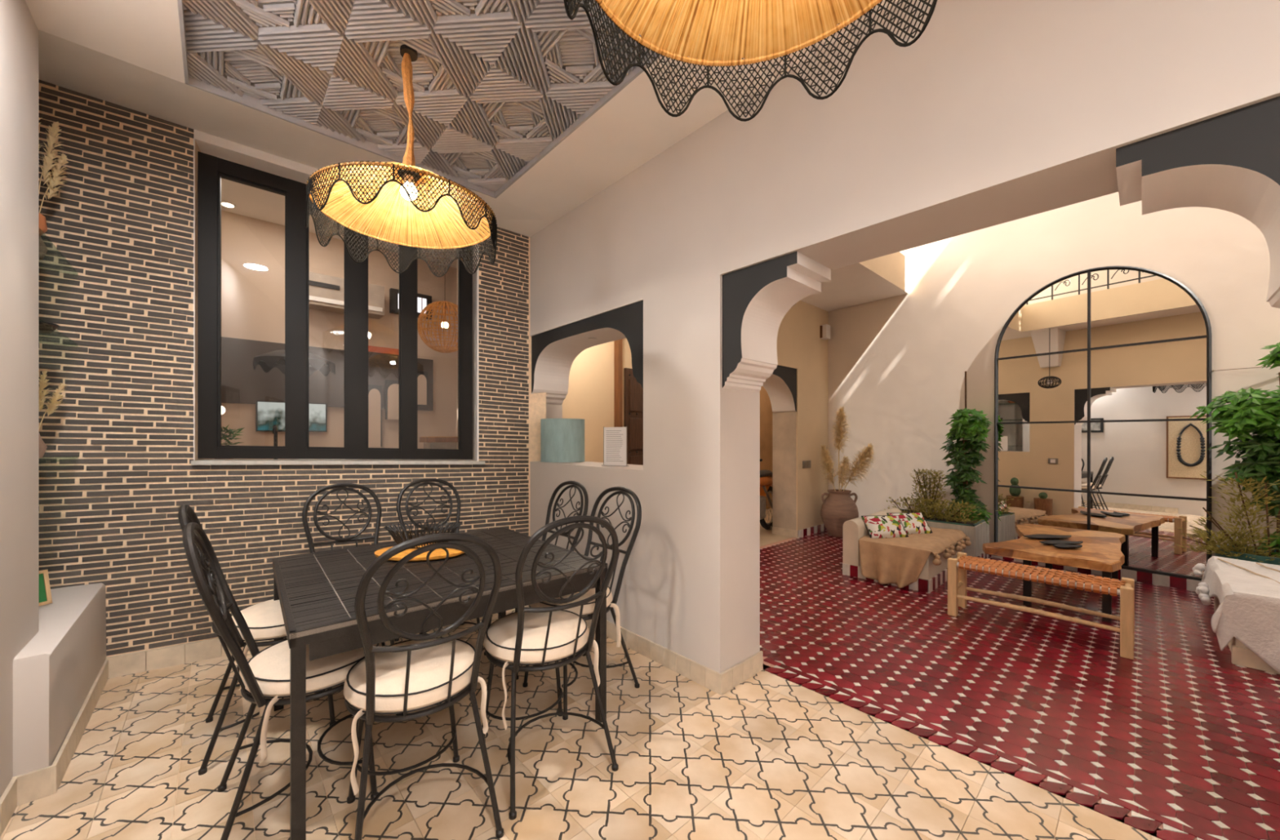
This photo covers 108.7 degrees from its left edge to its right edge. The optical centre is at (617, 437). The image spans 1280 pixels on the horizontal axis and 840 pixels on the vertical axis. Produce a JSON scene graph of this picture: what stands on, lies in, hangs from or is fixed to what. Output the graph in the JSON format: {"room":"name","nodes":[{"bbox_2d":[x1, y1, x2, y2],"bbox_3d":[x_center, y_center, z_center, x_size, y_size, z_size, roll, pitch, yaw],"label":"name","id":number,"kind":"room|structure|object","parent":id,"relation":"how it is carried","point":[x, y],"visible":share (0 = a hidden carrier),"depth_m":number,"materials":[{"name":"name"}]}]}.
{"room":"dining room","nodes":[
{"label":"dining room","id":0,"kind":"room"},
{"bbox_2d":[0,0,38,797],"bbox_3d":[-0.976,-0.338,-0.121,0.570,3.200,6.500,0,0,-41],"label":"wall","id":1,"kind":"structure","parent":0,"point":[19,32],"depth_m":1.60,"materials":[{"name":"paint"}]},
{"bbox_2d":[0,659,108,836],"bbox_3d":[-1.780,1.212,1.300,0.107,0.100,2.906,0,0,-41],"label":"baseboard","id":2,"kind":"structure","parent":1,"relation":"attached to","point":[38,784],"depth_m":1.62,"materials":[{"name":"tile"}]},
{"bbox_2d":[13,582,106,776],"bbox_3d":[-2.532,1.010,1.882,0.459,0.503,1.075,0,0,-41],"label":"ledge","id":3,"kind":"object","parent":1,"relation":"attached to","point":[54,674],"depth_m":1.74,"materials":[{"name":"paint"}]},
{"bbox_2d":[38,568,52,605],"bbox_3d":[-2.634,0.681,2.003,0.049,0.153,0.200,0,0,17],"label":"picture frame","id":4,"kind":"object","parent":3,"relation":"on","point":[44,588],"visible":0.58,"depth_m":2.08,"materials":[{"name":"brown wood"}]},
{"bbox_3d":[-2.665,-0.838,1.958,0.358,0.012,0.735,0,0,-41],"label":"glass shelf","id":5,"kind":"object","parent":1,"relation":"attached to","visible":0},
{"bbox_2d":[38,212,47,237],"bbox_3d":[-2.480,-0.906,1.897,0.150,0.122,0.150,0,0,-41],"label":"clay pot","id":6,"kind":"object","parent":5,"relation":"on","point":[42,228],"visible":0.12,"depth_m":1.92,"materials":[{"name":"orange ceramic"}]},
{"bbox_2d":[38,117,69,259],"bbox_3d":[-2.719,-1.206,2.145,0.152,0.725,0.200,0,0,-15],"label":"dried plant","id":7,"kind":"object","parent":5,"relation":"on","point":[42,249],"visible":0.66,"depth_m":2.17,"materials":[{"name":"plant"}]},
{"bbox_3d":[-2.665,-0.473,1.958,0.358,0.012,0.735,0,0,-41],"label":"glass shelf","id":8,"kind":"object","parent":1,"relation":"attached to","visible":0},
{"bbox_2d":[38,320,59,333],"bbox_3d":[-2.644,-0.500,2.073,0.154,0.041,0.154,0,0,-41],"label":"bowl","id":9,"kind":"object","parent":8,"relation":"on","point":[44,327],"visible":0.39,"depth_m":2.08,"materials":[{"name":"brown wood"}]},
{"bbox_3d":[-2.665,0.102,1.958,0.358,0.012,0.735,0,0,-41],"label":"glass shelf","id":10,"kind":"object","parent":1,"relation":"attached to","visible":0},
{"bbox_2d":[38,370,66,457],"bbox_3d":[-2.720,-0.107,2.159,0.150,0.406,0.155,0,0,-41],"label":"dried plant","id":11,"kind":"object","parent":10,"relation":"on","point":[42,447],"visible":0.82,"depth_m":2.17,"materials":[{"name":"plant"}]},
{"bbox_2d":[38,79,546,657],"bbox_3d":[-1.904,-0.295,3.006,2.990,3.158,0.202,0,0,-32],"label":"wall","id":12,"kind":"structure","parent":0,"point":[116,472],"depth_m":2.50,"materials":[{"name":"brick"}]},
{"bbox_2d":[106,637,284,678],"bbox_3d":[-1.721,1.208,3.048,2.320,0.108,0.111,0,0,-32],"label":"baseboard","id":13,"kind":"structure","parent":12,"relation":"attached to","point":[132,663],"depth_m":2.51,"materials":[{"name":"tile"}]},
{"bbox_2d":[197,151,472,459],"bbox_3d":[-1.778,-0.743,3.082,1.561,1.820,0.055,0,0,-32],"label":"window","id":14,"kind":"structure","parent":12,"relation":"in","point":[211,169],"depth_m":2.92,"materials":[{"name":"black metal"}]},
{"bbox_2d":[193,128,479,461],"bbox_3d":[-1.770,-0.814,3.089,1.594,1.985,0.200,0,0,-32],"label":"trim","id":15,"kind":"structure","parent":12,"relation":"attached to","point":[208,144],"depth_m":2.78,"materials":[{"name":"white paint"}]},
{"bbox_2d":[191,459,484,465],"bbox_3d":[-1.748,0.165,3.086,1.637,0.070,0.230,0,0,-32],"label":"trim","id":16,"kind":"structure","parent":12,"relation":"attached to","point":[200,462],"depth_m":2.94,"materials":[{"name":"white stone"}]},
{"bbox_2d":[203,210,457,459],"bbox_3d":[-2.445,-0.388,3.640,3.700,3.300,2.000,0,0,-41],"label":"wall","id":17,"kind":"structure","parent":0,"point":[253,250],"depth_m":4.40,"materials":[{"name":"paint"}]},
{"bbox_2d":[221,405,225,414],"bbox_3d":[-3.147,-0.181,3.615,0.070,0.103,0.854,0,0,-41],"label":"globe lamp","id":18,"kind":"object","parent":17,"relation":"attached to","point":[223,409],"visible":0.19,"depth_m":3.32,"materials":[{"name":"white glass"}]},
{"bbox_2d":[255,400,327,431],"bbox_3d":[-3.000,-0.191,4.226,0.535,0.275,0.046,0,0,-41],"label":"painting","id":19,"kind":"object","parent":17,"relation":"attached to","point":[268,414],"visible":0.71,"depth_m":4.14},
{"bbox_2d":[221,336,433,410],"bbox_3d":[-3.195,-0.581,4.120,3.000,0.565,0.030,0,0,-41],"label":"trim","id":20,"kind":"structure","parent":17,"relation":"attached to","point":[242,384],"depth_m":4.18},
{"bbox_2d":[309,271,384,319],"bbox_3d":[-2.661,-1.373,4.465,0.660,0.290,0.212,0,0,-41],"label":"air conditioner","id":21,"kind":"object","parent":17,"relation":"attached to","point":[326,291],"visible":0.48,"depth_m":4.33,"materials":[{"name":"paint"}]},
{"bbox_2d":[309,280,339,290],"bbox_3d":[-2.735,-1.418,4.269,0.250,0.040,0.010,0,0,-41],"label":"vent","id":22,"kind":"object","parent":21,"relation":"attached to","point":[323,285],"depth_m":4.27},
{"bbox_2d":[368,384,382,447],"bbox_3d":[-2.491,-0.217,4.681,0.140,0.632,0.041,0,0,-41],"label":"arched niche","id":23,"kind":"object","parent":17,"relation":"attached to","point":[375,392],"visible":0.9,"depth_m":4.67,"materials":[{"name":"paint"}]},
{"bbox_2d":[368,345,399,355],"bbox_3d":[-2.445,-0.903,4.781,0.360,0.070,0.020,0,0,-41],"label":"sign","id":24,"kind":"object","parent":17,"relation":"attached to","point":[373,349],"visible":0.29,"depth_m":4.77,"materials":[{"name":"brown wood"}]},
{"bbox_2d":[385,379,399,419],"bbox_3d":[-2.336,-0.392,4.816,0.190,0.412,0.041,0,0,-41],"label":"arched niche","id":25,"kind":"object","parent":17,"relation":"attached to","point":[392,387],"visible":0.61,"depth_m":4.77,"materials":[{"name":"paint"}]},
{"bbox_2d":[389,288,431,319],"bbox_3d":[-2.228,-1.438,4.943,0.420,0.250,0.060,0,0,-41],"label":"barred window","id":26,"kind":"structure","parent":17,"relation":"in","point":[423,300],"depth_m":4.84,"materials":[{"name":"black metal"}]},
{"bbox_2d":[417,370,427,404],"bbox_3d":[-2.140,-0.537,4.986,0.130,0.362,0.041,0,0,-41],"label":"arched niche","id":27,"kind":"object","parent":17,"relation":"attached to","point":[422,376],"visible":0.78,"depth_m":4.97,"materials":[{"name":"paint"}]},
{"bbox_2d":[221,177,457,268],"bbox_3d":[-2.429,-2.023,3.621,3.700,0.130,2.050,0,0,-41],"label":"ceiling","id":28,"kind":"structure","parent":0,"point":[249,201],"depth_m":3.92,"materials":[{"name":"paint"}]},
{"bbox_2d":[221,200,235,208],"bbox_3d":[-3.274,-1.954,3.845,0.110,0.015,0.110,0,0,-41],"label":"recessed light","id":29,"kind":"object","parent":28,"relation":"in","point":[227,204],"visible":0.95,"depth_m":3.83,"materials":[{"name":"white paint"}]},
{"bbox_2d":[253,350,335,376],"bbox_3d":[-2.631,-1.246,3.743,0.550,1.425,0.550,0,0,-41],"label":"pendant","id":30,"kind":"object","parent":28,"relation":"hanging from","point":[268,361],"visible":0.61,"depth_m":3.66,"materials":[{"name":"black fabric"}]},
{"bbox_2d":[417,251,457,352],"bbox_3d":[-1.678,-1.390,4.441,0.487,1.136,0.487,0,0,42],"label":"lamp","id":31,"kind":"object","parent":28,"relation":"hanging from","point":[444,325],"visible":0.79,"depth_m":4.33,"materials":[{"name":"wicker"}]},
{"bbox_2d":[25,0,897,236],"bbox_3d":[0.001,-1.827,0.657,2.865,0.474,6.390,0,0,-41],"label":"ceiling","id":32,"kind":"structure","parent":0,"point":[515,105],"depth_m":2.11,"materials":[{"name":"paint"}]},
{"bbox_2d":[305,44,497,276],"bbox_3d":[-0.888,-1.224,1.946,0.735,0.834,0.735,0,0,43],"label":"pendant lamp","id":33,"kind":"object","parent":32,"relation":"hanging from","point":[405,219],"visible":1,"depth_m":2.00,"materials":[{"name":"wicker"}]},
{"bbox_2d":[563,0,937,121],"bbox_3d":[0.260,-1.219,0.800,0.735,0.844,0.734,0,0,25],"label":"pendant lamp","id":34,"kind":"object","parent":32,"relation":"hanging from","point":[711,33],"visible":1,"depth_m":1.07,"materials":[{"name":"wicker"}]},
{"bbox_2d":[562,337,632,462],"bbox_3d":[1.652,-0.238,6.550,7.300,3.000,1.500,0,0,-41],"label":"wall","id":35,"kind":"structure","parent":0,"point":[589,397],"depth_m":5.62,"materials":[{"name":"beige paint"}]},
{"bbox_2d":[613,338,622,426],"bbox_3d":[0.470,-0.113,6.223,1.310,2.750,0.080,0,0,-41],"label":"trim","id":36,"kind":"structure","parent":35,"relation":"attached to","point":[617,344],"depth_m":5.78,"materials":[{"name":"brown wood"}]},
{"bbox_2d":[623,368,643,465],"bbox_3d":[0.451,0.182,6.222,0.940,2.160,0.055,0,0,-41],"label":"door","id":37,"kind":"structure","parent":35,"relation":"in","point":[633,389],"depth_m":5.98,"materials":[{"name":"brown wood"}]},
{"bbox_2d":[0,508,1279,839],"bbox_3d":[2.484,1.322,3.428,10.150,0.121,7.300,0,0,-41],"label":"floor","id":38,"kind":"structure","parent":0,"point":[770,757],"depth_m":1.89,"materials":[{"name":"tile"}]},
{"bbox_2d":[177,504,336,775],"bbox_3d":[-1.535,0.766,2.003,0.568,0.992,0.440,0,0,-39],"label":"dining chair","id":39,"kind":"object","parent":38,"relation":"on","point":[264,620],"visible":0.26,"depth_m":1.86,"materials":[{"name":"metal"}]},
{"bbox_2d":[231,599,286,639],"bbox_3d":[-1.483,0.786,2.050,0.420,0.083,0.420,0,0,-39],"label":"seat cushion","id":40,"kind":"object","parent":39,"relation":"on","point":[264,620],"depth_m":1.89,"materials":[{"name":"fabric"}]},
{"bbox_2d":[182,522,382,839],"bbox_3d":[-1.141,0.766,1.608,0.568,0.992,0.440,0,0,-38],"label":"dining chair","id":41,"kind":"object","parent":38,"relation":"on","point":[266,674],"visible":0.86,"depth_m":1.49,"materials":[{"name":"metal"}]},
{"bbox_2d":[241,640,382,696],"bbox_3d":[-1.084,0.786,1.649,0.420,0.083,0.420,0,0,-38],"label":"seat cushion","id":42,"kind":"object","parent":41,"relation":"on","point":[269,666],"depth_m":1.51,"materials":[{"name":"fabric"}]},
{"bbox_2d":[302,483,394,700],"bbox_3d":[-1.461,0.766,2.494,0.440,0.992,0.568,0,0,-39],"label":"dining chair","id":43,"kind":"object","parent":38,"relation":"on","point":[344,486],"visible":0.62,"depth_m":2.66,"materials":[{"name":"metal"}]},
{"bbox_2d":[343,533,503,839],"bbox_3d":[-0.656,0.766,1.503,0.440,0.992,0.568,0,0,-34],"label":"dining chair","id":44,"kind":"object","parent":38,"relation":"on","point":[420,672],"visible":1,"depth_m":1.39,"materials":[{"name":"metal"}]},
{"bbox_2d":[343,638,474,712],"bbox_3d":[-0.692,0.786,1.563,0.420,0.083,0.420,0,0,-34],"label":"seat cushion","id":45,"kind":"object","parent":44,"relation":"on","point":[430,684],"depth_m":1.45,"materials":[{"name":"fabric"}]},
{"bbox_2d":[394,478,483,648],"bbox_3d":[-1.092,0.766,2.816,0.440,0.992,0.568,0,0,-37],"label":"dining chair","id":46,"kind":"object","parent":38,"relation":"on","point":[428,481],"visible":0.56,"depth_m":2.98,"materials":[{"name":"metal"}]},
{"bbox_2d":[272,527,608,839],"bbox_3d":[-0.828,0.911,2.091,1.156,0.701,1.060,0,0,-39],"label":"dining table","id":47,"kind":"object","parent":38,"relation":"on","point":[316,592],"visible":0.71,"depth_m":1.73,"materials":[{"name":"metal"}]},
{"bbox_2d":[374,542,463,561],"bbox_3d":[-0.942,0.549,2.198,0.420,0.022,0.289,0,0,-3],"label":"serving board","id":48,"kind":"object","parent":47,"relation":"on","point":[439,553],"visible":0.47,"depth_m":2.12,"materials":[{"name":"wood"}]},
{"bbox_2d":[384,520,461,548],"bbox_3d":[-0.965,0.484,2.270,0.362,0.099,0.233,0,0,-5],"label":"wire basket","id":49,"kind":"object","parent":48,"relation":"on","point":[394,533],"visible":0.55,"depth_m":2.26,"materials":[{"name":"black metal"}]},
{"bbox_2d":[484,480,588,679],"bbox_3d":[-0.482,0.766,2.683,0.568,0.992,0.440,0,0,-41],"label":"dining chair","id":50,"kind":"object","parent":38,"relation":"on","point":[576,485],"visible":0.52,"depth_m":2.82,"materials":[{"name":"metal"}]},
{"bbox_2d":[479,515,618,819],"bbox_3d":[-0.285,0.766,1.802,0.440,0.992,0.568,0,0,-33],"label":"dining chair","id":51,"kind":"object","parent":38,"relation":"on","point":[536,637],"visible":1,"depth_m":1.69,"materials":[{"name":"metal"}]},
{"bbox_2d":[483,610,589,663],"bbox_3d":[-0.326,0.786,1.858,0.420,0.083,0.420,0,0,-33],"label":"seat cushion","id":52,"kind":"object","parent":51,"relation":"on","point":[500,640],"depth_m":1.74,"materials":[{"name":"fabric"}]},
{"bbox_2d":[522,486,641,719],"bbox_3d":[-0.186,0.766,2.344,0.568,0.992,0.440,0,0,-41],"label":"dining chair","id":53,"kind":"object","parent":38,"relation":"on","point":[588,608],"visible":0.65,"depth_m":2.31,"materials":[{"name":"metal"}]},
{"bbox_2d":[529,586,612,615],"bbox_3d":[-0.237,0.786,2.295,0.420,0.083,0.420,0,0,-41],"label":"seat cushion","id":54,"kind":"object","parent":53,"relation":"on","point":[588,608],"depth_m":2.14,"materials":[{"name":"fabric"}]},
{"bbox_2d":[760,458,772,529],"bbox_3d":[1.690,0.780,5.853,0.668,1.064,1.746,0,0,41],"label":"motorcycle","id":55,"kind":"object","parent":38,"relation":"on","point":[766,479],"visible":0.36,"depth_m":6.09,"materials":[{"name":"metal"}]},
{"bbox_2d":[820,488,858,537],"bbox_3d":[2.851,0.972,5.904,0.444,0.580,0.444,0,0,-41],"label":"clay jar","id":56,"kind":"object","parent":38,"relation":"on","point":[838,508],"visible":0.91,"depth_m":5.78,"materials":[{"name":"ceramic"}]},
{"bbox_2d":[818,444,836,491],"bbox_3d":[2.716,0.403,5.929,0.269,0.662,0.280,0,0,-41],"label":"pampas plume","id":57,"kind":"object","parent":56,"relation":"in","point":[828,464],"visible":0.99,"depth_m":5.91},
{"bbox_2d":[828,406,852,491],"bbox_3d":[2.852,0.163,5.885,0.325,1.139,0.330,0,0,-41],"label":"pampas plume","id":58,"kind":"object","parent":56,"relation":"in","point":[840,431],"visible":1,"depth_m":5.86},
{"bbox_2d":[835,456,853,491],"bbox_3d":[2.871,0.477,5.812,0.253,0.514,0.246,0,0,-41],"label":"pampas plume","id":59,"kind":"object","parent":56,"relation":"in","point":[846,464],"visible":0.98,"depth_m":5.79},
{"bbox_2d":[842,442,875,491],"bbox_3d":[3.036,0.397,5.729,0.330,0.675,0.342,0,0,-1],"label":"pampas plume","id":60,"kind":"object","parent":56,"relation":"in","point":[868,450],"visible":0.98,"depth_m":5.71},
{"bbox_2d":[842,507,964,592],"bbox_3d":[2.733,1.010,4.350,1.162,0.505,0.687,0,0,-41],"label":"bench","id":61,"kind":"object","parent":38,"relation":"on","point":[931,576],"visible":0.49,"depth_m":4.14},
{"bbox_2d":[858,526,971,588],"bbox_3d":[2.737,1.071,4.223,1.213,0.344,0.605,0,0,-41],"label":"throw","id":62,"kind":"object","parent":61,"relation":"on","point":[900,562],"visible":0.77,"depth_m":3.94,"materials":[{"name":"beige fabric"}]},
{"bbox_2d":[861,515,908,537],"bbox_3d":[2.460,0.827,4.223,0.367,0.194,0.183,0,0,-4],"label":"cushion","id":63,"kind":"object","parent":62,"relation":"on","point":[886,526],"visible":0.91,"depth_m":4.17,"materials":[{"name":"multicoloured fabric"}]},
{"bbox_2d":[886,512,932,533],"bbox_3d":[2.794,0.827,4.388,0.367,0.194,0.183,0,0,-6],"label":"cushion","id":64,"kind":"object","parent":62,"relation":"on","point":[913,522],"visible":0.69,"depth_m":4.34,"materials":[{"name":"multicoloured fabric"}]},
{"bbox_2d":[900,508,990,565],"bbox_3d":[3.404,1.056,4.951,0.620,0.412,0.864,0,0,-41],"label":"planter","id":65,"kind":"object","parent":38,"relation":"on","point":[978,533],"visible":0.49,"depth_m":4.57,"materials":[{"name":"grey concrete"}]},
{"bbox_2d":[907,467,950,516],"bbox_3d":[3.369,0.594,4.968,0.246,0.528,0.392,0,0,-26],"label":"shrub","id":66,"kind":"object","parent":65,"relation":"in","point":[930,482],"visible":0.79,"depth_m":4.95,"materials":[{"name":"green plant"}]},
{"bbox_2d":[884,496,999,524],"bbox_3d":[3.345,0.741,4.808,0.441,0.238,1.056,0,0,-41],"label":"shrub","id":67,"kind":"object","parent":65,"relation":"on","point":[948,517],"visible":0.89,"depth_m":4.76,"materials":[{"name":"green plant"}]},
{"bbox_2d":[940,371,993,525],"bbox_3d":[3.693,0.119,4.863,0.341,1.644,0.446,0,0,-41],"label":"climbing plant","id":68,"kind":"object","parent":65,"relation":"in","point":[966,427],"visible":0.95,"depth_m":4.80,"materials":[{"name":"green plant"}]},
{"bbox_2d":[947,551,1134,659],"bbox_3d":[2.747,1.062,3.028,0.302,0.400,0.880,0,0,-41],"label":"bench","id":69,"kind":"object","parent":38,"relation":"on","point":[957,567],"visible":1,"depth_m":2.95,"materials":[{"name":"brown wood"}]},
{"bbox_2d":[982,523,1125,622],"bbox_3d":[3.600,1.048,3.752,1.503,0.428,0.747,0,0,-41],"label":"coffee table","id":70,"kind":"object","parent":38,"relation":"on","point":[1101,551],"visible":0.88,"depth_m":3.44,"materials":[{"name":"brown wood"}]},
{"bbox_2d":[1022,533,1071,539],"bbox_3d":[3.532,0.819,3.771,0.403,0.028,0.133,0,0,-1],"label":"tray","id":71,"kind":"object","parent":70,"relation":"on","point":[1041,536],"visible":1,"depth_m":3.79,"materials":[{"name":"black ceramic"}]},
{"bbox_2d":[1039,539,1083,545],"bbox_3d":[3.439,0.819,3.557,0.343,0.028,0.113,0,0,-1],"label":"tray","id":72,"kind":"object","parent":70,"relation":"on","point":[1052,542],"visible":0.86,"depth_m":3.58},
{"bbox_2d":[1052,543,1082,549],"bbox_3d":[3.371,0.819,3.438,0.224,0.028,0.094,0,0,-1],"label":"tray","id":73,"kind":"object","parent":70,"relation":"on","point":[1064,546],"visible":1,"depth_m":3.43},
{"bbox_2d":[1213,596,1279,674],"bbox_3d":[4.246,1.069,2.493,1.162,0.385,1.175,0,0,-41],"label":"bench","id":74,"kind":"object","parent":38,"relation":"on","point":[1241,655],"visible":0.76,"depth_m":2.52,"materials":[{"name":"paint"}]},
{"bbox_2d":[1191,555,1279,672],"bbox_3d":[4.155,1.056,2.522,1.184,0.425,1.199,0,0,-41],"label":"throw","id":75,"kind":"object","parent":74,"relation":"on","point":[1247,593],"visible":1,"depth_m":2.56,"materials":[{"name":"white fabric"}]},
{"bbox_2d":[1214,544,1279,564],"bbox_3d":[4.765,1.052,3.361,0.480,0.420,0.480,0,0,-41],"label":"flower pot","id":76,"kind":"object","parent":38,"relation":"on","point":[1258,557],"visible":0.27,"depth_m":3.29,"materials":[{"name":"teal ceramic"}]},
{"bbox_2d":[1162,471,1279,561],"bbox_3d":[4.598,0.569,3.379,0.486,0.625,0.763,0,0,-41],"label":"shrub","id":77,"kind":"object","parent":76,"relation":"on","point":[1246,505],"visible":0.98,"depth_m":3.38,"materials":[{"name":"green plant"}]},
{"bbox_2d":[1190,342,1279,556],"bbox_3d":[4.803,0.102,3.348,0.440,1.601,0.796,0,0,-41],"label":"climbing plant","id":78,"kind":"object","parent":76,"relation":"in","point":[1259,415],"visible":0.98,"depth_m":3.36,"materials":[{"name":"green plant"}]},
{"bbox_2d":[760,386,772,509],"bbox_3d":[3.261,-0.238,7.899,2.700,3.000,1.219,0,0,-41],"label":"wall","id":79,"kind":"structure","parent":0,"point":[766,410],"depth_m":8.06,"materials":[{"name":"brown paint"}]},
{"bbox_2d":[777,300,828,530],"bbox_3d":[2.869,-0.238,6.523,5.500,3.000,0.340,0,0,-41],"label":"wall","id":80,"kind":"structure","parent":0,"point":[800,347],"depth_m":5.96,"materials":[{"name":"beige paint"}]},
{"bbox_2d":[762,364,796,413],"bbox_3d":[1.696,-0.594,5.502,1.190,0.542,0.318,0,0,-41],"label":"trim","id":81,"kind":"structure","parent":80,"relation":"attached to","point":[780,387],"depth_m":5.74,"materials":[{"name":"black paint"}]},
{"bbox_2d":[772,411,795,530],"bbox_3d":[2.157,0.462,5.914,0.054,1.600,0.327,0,0,-41],"label":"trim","id":82,"kind":"structure","parent":80,"relation":"attached to","point":[784,424],"depth_m":5.90,"materials":[{"name":"paint"}]},
{"bbox_2d":[772,524,826,537],"bbox_3d":[2.441,1.216,6.138,0.810,0.092,0.358,0,0,-41],"label":"baseboard","id":83,"kind":"structure","parent":80,"relation":"attached to","point":[776,531],"depth_m":5.90,"materials":[{"name":"white paint"}]},
{"bbox_2d":[802,460,810,468],"bbox_3d":[2.417,0.346,5.893,0.195,0.096,0.016,0,0,-41],"label":"light switch","id":84,"kind":"object","parent":80,"relation":"attached to","point":[806,464],"visible":1,"depth_m":5.88,"materials":[{"name":"plastic"}]},
{"bbox_2d":[819,324,830,339],"bbox_3d":[2.795,-1.421,6.176,0.132,0.185,0.085,0,0,-41],"label":"wall sconce","id":85,"kind":"object","parent":80,"relation":"attached to","point":[824,330],"visible":1,"depth_m":6.14,"materials":[{"name":"white paint"}]},
{"bbox_2d":[800,251,908,311],"bbox_3d":[3.126,-1.948,3.125,4.380,0.420,5.800,0,0,-41],"label":"ceiling","id":86,"kind":"structure","parent":0,"point":[884,277],"depth_m":5.32,"materials":[{"name":"beige paint"}]},
{"bbox_2d":[529,0,1279,673],"bbox_3d":[1.243,-0.238,1.682,0.355,3.000,6.300,0,0,-41],"label":"wall","id":87,"kind":"structure","parent":0,"point":[999,112],"depth_m":1.97,"materials":[{"name":"paint"}]},
{"bbox_2d":[540,418,584,462],"bbox_3d":[-0.434,0.025,3.609,0.344,0.335,0.344,0,0,-41],"label":"cylindrical pot","id":88,"kind":"object","parent":87,"relation":"in","point":[562,440],"visible":1,"depth_m":3.46,"materials":[{"name":"ceramic"}]},
{"bbox_2d":[531,300,643,404],"bbox_3d":[-0.166,-0.541,3.297,0.331,0.526,1.353,0,0,-41],"label":"trim","id":89,"kind":"structure","parent":87,"relation":"attached to","point":[553,352],"depth_m":3.38,"materials":[{"name":"black paint"}]},
{"bbox_2d":[587,337,597,340],"bbox_3d":[-0.185,-0.712,3.315,0.072,0.004,0.072,0,0,-41],"label":"recessed light","id":90,"kind":"object","parent":87,"relation":"attached to","point":[588,339],"visible":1,"depth_m":3.31,"materials":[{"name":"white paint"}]},
{"bbox_2d":[601,426,629,466],"bbox_3d":[-0.019,0.059,3.095,0.180,0.266,0.060,0,0,29],"label":"notice sheet","id":91,"kind":"object","parent":87,"relation":"on","point":[615,438],"visible":1,"depth_m":3.09,"materials":[{"name":"paper"}]},
{"bbox_2d":[582,615,762,695],"bbox_3d":[1.174,1.212,1.760,0.375,0.100,5.328,0,0,-41],"label":"baseboard","id":92,"kind":"structure","parent":87,"relation":"attached to","point":[717,682],"depth_m":2.43,"materials":[{"name":"tile"}]},
{"bbox_2d":[722,251,831,392],"bbox_3d":[0.767,-0.523,2.232,0.325,0.561,0.391,0,0,-41],"label":"corbel","id":93,"kind":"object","parent":87,"relation":"attached to","point":[757,298],"depth_m":2.22,"materials":[{"name":"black paint"}]},
{"bbox_2d":[1115,96,1279,308],"bbox_3d":[1.637,-0.523,1.235,0.325,0.561,0.391,0,0,-41],"label":"corbel","id":94,"kind":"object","parent":87,"relation":"attached to","point":[1228,162],"depth_m":1.20,"materials":[{"name":"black paint"}]},
{"bbox_2d":[828,191,1279,556],"bbox_3d":[4.569,-1.988,4.318,0.299,6.500,5.744,0,0,-36],"label":"wall","id":95,"kind":"structure","parent":0,"point":[898,365],"depth_m":4.93,"materials":[{"name":"paint"}]},
{"bbox_2d":[990,555,1200,591],"bbox_3d":[4.381,1.216,4.273,0.057,0.092,1.529,0,0,-36],"label":"baseboard","id":96,"kind":"structure","parent":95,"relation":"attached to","point":[1139,576],"depth_m":3.97,"materials":[{"name":"white tile"}]},
{"bbox_2d":[994,266,1211,581],"bbox_3d":[4.388,-0.199,4.271,0.035,2.743,1.401,0,0,-36],"label":"arched mirror","id":97,"kind":"object","parent":95,"relation":"attached to","point":[1101,374],"visible":0.92,"depth_m":4.16,"materials":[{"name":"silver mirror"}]},
{"bbox_2d":[1211,365,1279,371],"bbox_3d":[4.981,-0.539,3.506,0.044,0.011,0.535,0,0,-41],"label":"wire","id":98,"kind":"object","parent":95,"relation":"attached to","point":[1271,366],"visible":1,"depth_m":3.59,"materials":[{"name":"black metal"}]},
{"bbox_3d":[-2.576,1.312,3.790,3.500,0.100,1.600,0,0,-41],"label":"floor","id":99,"kind":"structure","parent":0,"visible":0},
{"bbox_2d":[283,458,470,460],"bbox_3d":[-2.108,0.712,3.482,2.200,1.100,0.420,0,0,-41],"label":"countertop","id":100,"kind":"structure","parent":99,"relation":"on","point":[283,459],"depth_m":3.42,"materials":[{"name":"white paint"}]},
{"bbox_2d":[214,425,244,459],"bbox_3d":[-2.642,0.035,3.090,0.202,0.255,0.213,0,0,-22],"label":"potted plant","id":101,"kind":"object","parent":100,"relation":"on","point":[226,430],"visible":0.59,"depth_m":3.08,"materials":[{"name":"green plant"}]},
{"bbox_2d":[272,424,284,459],"bbox_3d":[-2.386,0.036,3.224,0.065,0.252,0.124,0,0,-41],"label":"tap","id":102,"kind":"object","parent":100,"relation":"on","point":[274,427],"visible":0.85,"depth_m":3.17,"materials":[{"name":"black metal"}]},
{"bbox_2d":[419,436,457,448],"bbox_3d":[-1.577,0.077,4.098,0.320,0.170,0.190,0,0,-41],"label":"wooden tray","id":103,"kind":"object","parent":100,"relation":"on","point":[429,442],"visible":0.69,"depth_m":4.01,"materials":[{"name":"wood"}]},
{"bbox_2d":[419,436,457,442],"bbox_3d":[-1.577,0.019,4.098,0.320,0.045,0.190,0,0,-41],"label":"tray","id":104,"kind":"object","parent":103,"relation":"on","point":[422,439],"depth_m":4.01,"materials":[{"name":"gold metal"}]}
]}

